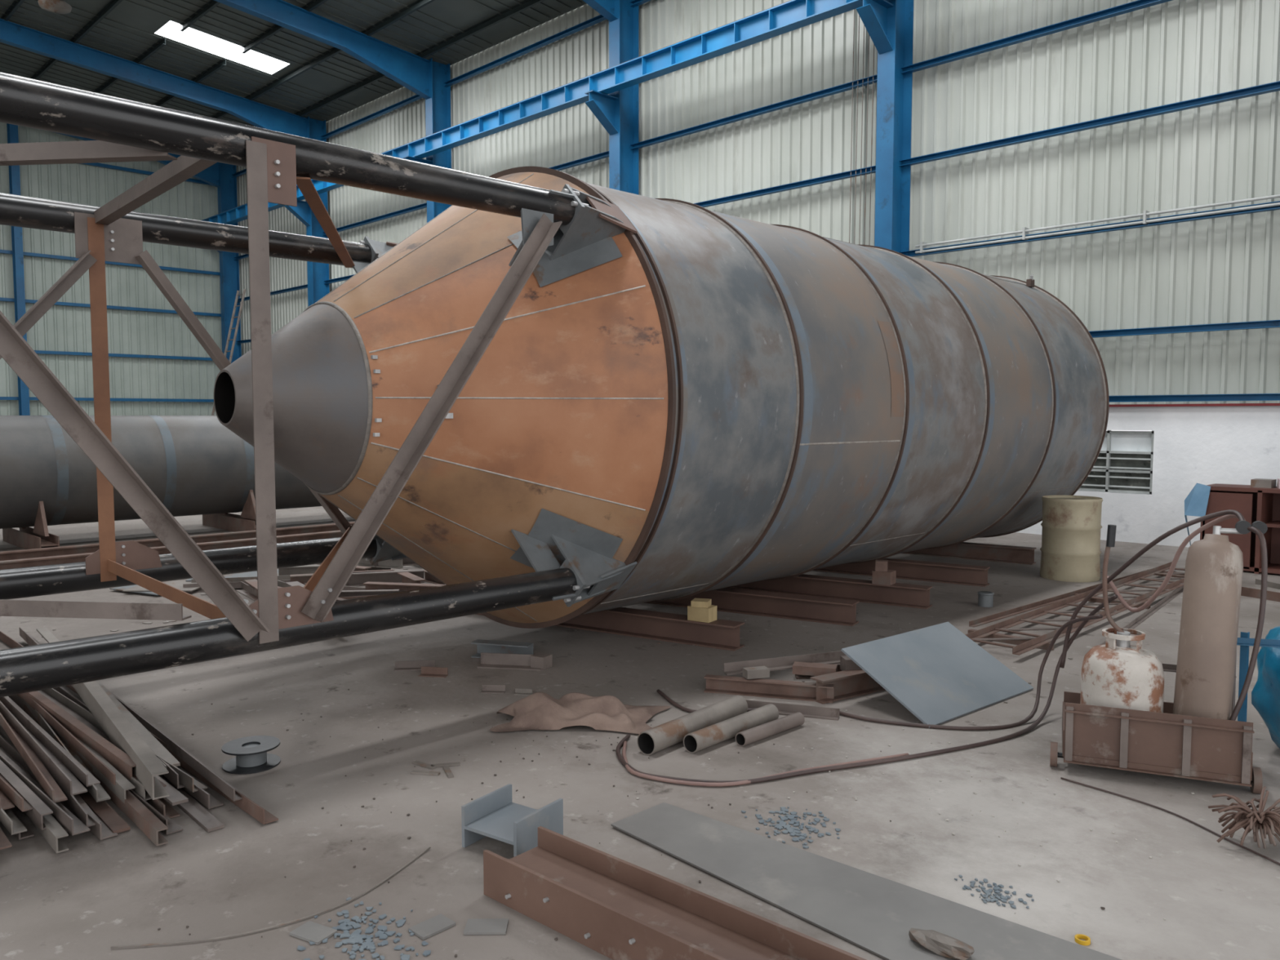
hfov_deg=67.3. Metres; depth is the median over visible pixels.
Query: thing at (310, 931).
scraps
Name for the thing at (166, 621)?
debris
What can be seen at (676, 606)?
debris
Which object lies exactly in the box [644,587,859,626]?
support beam
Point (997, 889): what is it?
flakes
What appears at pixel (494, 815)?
i-beam offcut
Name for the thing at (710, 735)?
pipe
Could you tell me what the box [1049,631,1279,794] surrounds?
trolley
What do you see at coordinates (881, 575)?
chock
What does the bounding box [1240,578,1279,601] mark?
wall
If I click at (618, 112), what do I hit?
steel column
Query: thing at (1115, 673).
gas cylinder
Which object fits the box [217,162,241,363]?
steel column
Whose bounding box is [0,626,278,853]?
iron
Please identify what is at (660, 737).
pipe
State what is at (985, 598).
can
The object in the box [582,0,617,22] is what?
rafter
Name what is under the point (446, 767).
scraps
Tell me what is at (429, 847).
wire
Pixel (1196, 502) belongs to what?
hanging cloth
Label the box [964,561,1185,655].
truss
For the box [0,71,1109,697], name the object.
tank
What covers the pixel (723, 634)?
support beam
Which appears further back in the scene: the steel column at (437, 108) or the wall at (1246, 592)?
the steel column at (437, 108)
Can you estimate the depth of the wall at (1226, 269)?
12.96 m
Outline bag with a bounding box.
[1251,626,1279,748]
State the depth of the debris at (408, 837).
3.97 m
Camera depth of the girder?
16.89 m
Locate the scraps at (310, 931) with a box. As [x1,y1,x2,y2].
[288,913,508,945]
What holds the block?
on the support beam at (723, 634)
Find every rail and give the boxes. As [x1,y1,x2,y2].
[0,521,355,560]
[0,530,342,569]
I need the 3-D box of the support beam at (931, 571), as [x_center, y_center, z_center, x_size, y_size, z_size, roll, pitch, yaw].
[2.121,0.864,9.872,2.804,0.170,0.160,3,5,34]
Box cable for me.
[1060,777,1279,865]
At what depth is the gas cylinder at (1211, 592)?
4.24 m
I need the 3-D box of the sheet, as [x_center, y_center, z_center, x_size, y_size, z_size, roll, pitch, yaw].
[0.633,1.380,3.248,1.760,0.015,0.510,4,5,45]
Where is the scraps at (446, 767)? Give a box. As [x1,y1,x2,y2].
[410,760,460,777]
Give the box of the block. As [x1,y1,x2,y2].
[687,598,716,622]
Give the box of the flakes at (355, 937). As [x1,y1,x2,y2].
[297,897,431,959]
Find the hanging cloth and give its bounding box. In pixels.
[1184,483,1210,545]
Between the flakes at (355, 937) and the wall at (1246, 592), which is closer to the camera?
the flakes at (355, 937)
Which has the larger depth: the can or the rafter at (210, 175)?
the rafter at (210, 175)
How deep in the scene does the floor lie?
4.08 m
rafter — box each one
[0,18,310,137]
[51,131,222,187]
[214,0,431,99]
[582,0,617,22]
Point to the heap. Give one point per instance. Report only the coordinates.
(378, 579)
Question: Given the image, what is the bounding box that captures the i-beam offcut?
[461,783,563,857]
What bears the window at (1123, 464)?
in the wall at (1226, 269)
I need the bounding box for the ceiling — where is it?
[0,0,586,127]
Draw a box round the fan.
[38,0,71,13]
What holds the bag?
on the floor
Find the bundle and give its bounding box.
[1208,786,1279,848]
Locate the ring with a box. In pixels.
[1074,933,1090,945]
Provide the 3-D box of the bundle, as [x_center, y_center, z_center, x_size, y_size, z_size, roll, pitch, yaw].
[2.320,1.271,3.585,0.321,0.178,0.292,-2,4,-31]
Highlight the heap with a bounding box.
[109,558,445,600]
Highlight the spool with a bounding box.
[222,735,280,774]
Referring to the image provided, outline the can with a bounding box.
[977,591,994,607]
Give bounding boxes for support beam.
[474,607,744,651]
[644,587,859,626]
[726,573,932,608]
[812,558,990,586]
[902,542,1036,564]
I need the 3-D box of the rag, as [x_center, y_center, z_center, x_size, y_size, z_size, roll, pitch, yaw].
[-0.308,1.184,5.070,0.923,0.147,0.493,0,4,4]
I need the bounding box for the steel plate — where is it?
[840,622,1033,728]
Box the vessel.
[0,415,321,549]
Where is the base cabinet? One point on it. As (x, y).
(1260, 500)
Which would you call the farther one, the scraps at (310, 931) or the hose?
the hose
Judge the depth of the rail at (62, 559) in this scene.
11.21 m
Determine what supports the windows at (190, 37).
attached to the ceiling
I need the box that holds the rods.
[848,8,874,245]
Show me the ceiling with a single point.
(126, 32)
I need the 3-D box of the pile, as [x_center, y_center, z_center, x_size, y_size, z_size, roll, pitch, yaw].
[1.056,1.131,5.689,0.872,0.190,1.405,4,5,45]
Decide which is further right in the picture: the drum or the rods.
the drum
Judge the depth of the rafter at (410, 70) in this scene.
20.51 m
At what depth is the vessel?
12.15 m
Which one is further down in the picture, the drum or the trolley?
the trolley
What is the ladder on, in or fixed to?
on the floor
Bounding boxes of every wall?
[0,122,222,415]
[235,0,1279,547]
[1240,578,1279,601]
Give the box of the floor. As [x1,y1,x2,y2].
[0,506,1279,959]
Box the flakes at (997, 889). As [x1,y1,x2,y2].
[954,874,1034,908]
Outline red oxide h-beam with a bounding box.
[483,826,866,959]
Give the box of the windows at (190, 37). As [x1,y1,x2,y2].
[154,20,289,74]
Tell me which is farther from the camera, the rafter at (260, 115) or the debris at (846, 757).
the rafter at (260, 115)
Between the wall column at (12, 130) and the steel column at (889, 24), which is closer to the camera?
the steel column at (889, 24)
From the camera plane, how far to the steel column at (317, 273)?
26.43 m
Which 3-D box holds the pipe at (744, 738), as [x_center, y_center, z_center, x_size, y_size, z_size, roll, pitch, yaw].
[0.658,1.249,4.831,0.470,0.068,0.068,-4,5,-44]
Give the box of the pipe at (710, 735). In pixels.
[683,703,778,753]
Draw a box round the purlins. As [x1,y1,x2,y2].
[0,0,545,119]
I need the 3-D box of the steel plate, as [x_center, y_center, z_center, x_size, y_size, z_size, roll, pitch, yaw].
[1.715,1.085,5.504,1.110,0.303,0.589,-3,5,-41]
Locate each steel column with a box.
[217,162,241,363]
[284,116,329,306]
[402,57,451,222]
[584,0,639,195]
[856,0,914,255]
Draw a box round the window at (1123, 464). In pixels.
[1077,430,1154,494]
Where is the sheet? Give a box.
[610,802,1121,959]
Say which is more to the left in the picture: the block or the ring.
the block
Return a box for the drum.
[1040,495,1102,582]
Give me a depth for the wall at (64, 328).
29.27 m
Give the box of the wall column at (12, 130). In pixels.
[6,123,30,415]
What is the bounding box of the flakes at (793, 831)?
[741,806,840,848]
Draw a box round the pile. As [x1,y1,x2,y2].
[703,650,885,720]
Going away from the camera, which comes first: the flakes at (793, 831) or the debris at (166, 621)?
the flakes at (793, 831)
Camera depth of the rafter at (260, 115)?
23.31 m
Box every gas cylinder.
[1080,524,1164,712]
[1172,520,1267,719]
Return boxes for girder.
[201,0,862,224]
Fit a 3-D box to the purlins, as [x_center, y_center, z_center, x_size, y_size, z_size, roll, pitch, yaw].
[-7.570,-9.149,8.107,41.000,1.144,23.010,4,5,45]
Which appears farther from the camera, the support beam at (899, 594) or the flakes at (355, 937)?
the support beam at (899, 594)
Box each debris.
[22,568,408,645]
[120,666,1105,957]
[546,606,1072,702]
[564,709,1221,919]
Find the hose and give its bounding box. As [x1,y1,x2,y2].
[615,509,1267,786]
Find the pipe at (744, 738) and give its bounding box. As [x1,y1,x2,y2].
[735,711,804,746]
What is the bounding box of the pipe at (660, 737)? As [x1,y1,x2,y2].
[636,694,747,755]
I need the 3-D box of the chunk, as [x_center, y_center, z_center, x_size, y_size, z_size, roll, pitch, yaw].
[0.899,1.380,2.874,0.196,0.047,0.089,4,5,45]
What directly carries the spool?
on the floor
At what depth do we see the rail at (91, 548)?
11.62 m
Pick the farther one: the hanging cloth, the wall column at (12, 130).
the wall column at (12, 130)
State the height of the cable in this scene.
0.008 m
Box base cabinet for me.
[1200,478,1279,573]
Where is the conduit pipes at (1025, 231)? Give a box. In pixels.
[915,194,1279,253]
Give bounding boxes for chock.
[871,560,896,585]
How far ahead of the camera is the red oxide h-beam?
2.94 m
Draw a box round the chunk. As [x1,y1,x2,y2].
[908,927,974,959]
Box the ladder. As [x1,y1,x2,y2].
[211,288,245,415]
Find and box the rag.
[489,691,670,733]
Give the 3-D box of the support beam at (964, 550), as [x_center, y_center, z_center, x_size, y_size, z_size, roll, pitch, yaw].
[3.306,0.779,11.160,2.425,0.170,0.160,3,5,37]
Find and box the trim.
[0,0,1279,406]
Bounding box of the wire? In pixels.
[111,846,431,948]
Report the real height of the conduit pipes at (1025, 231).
0.160 m

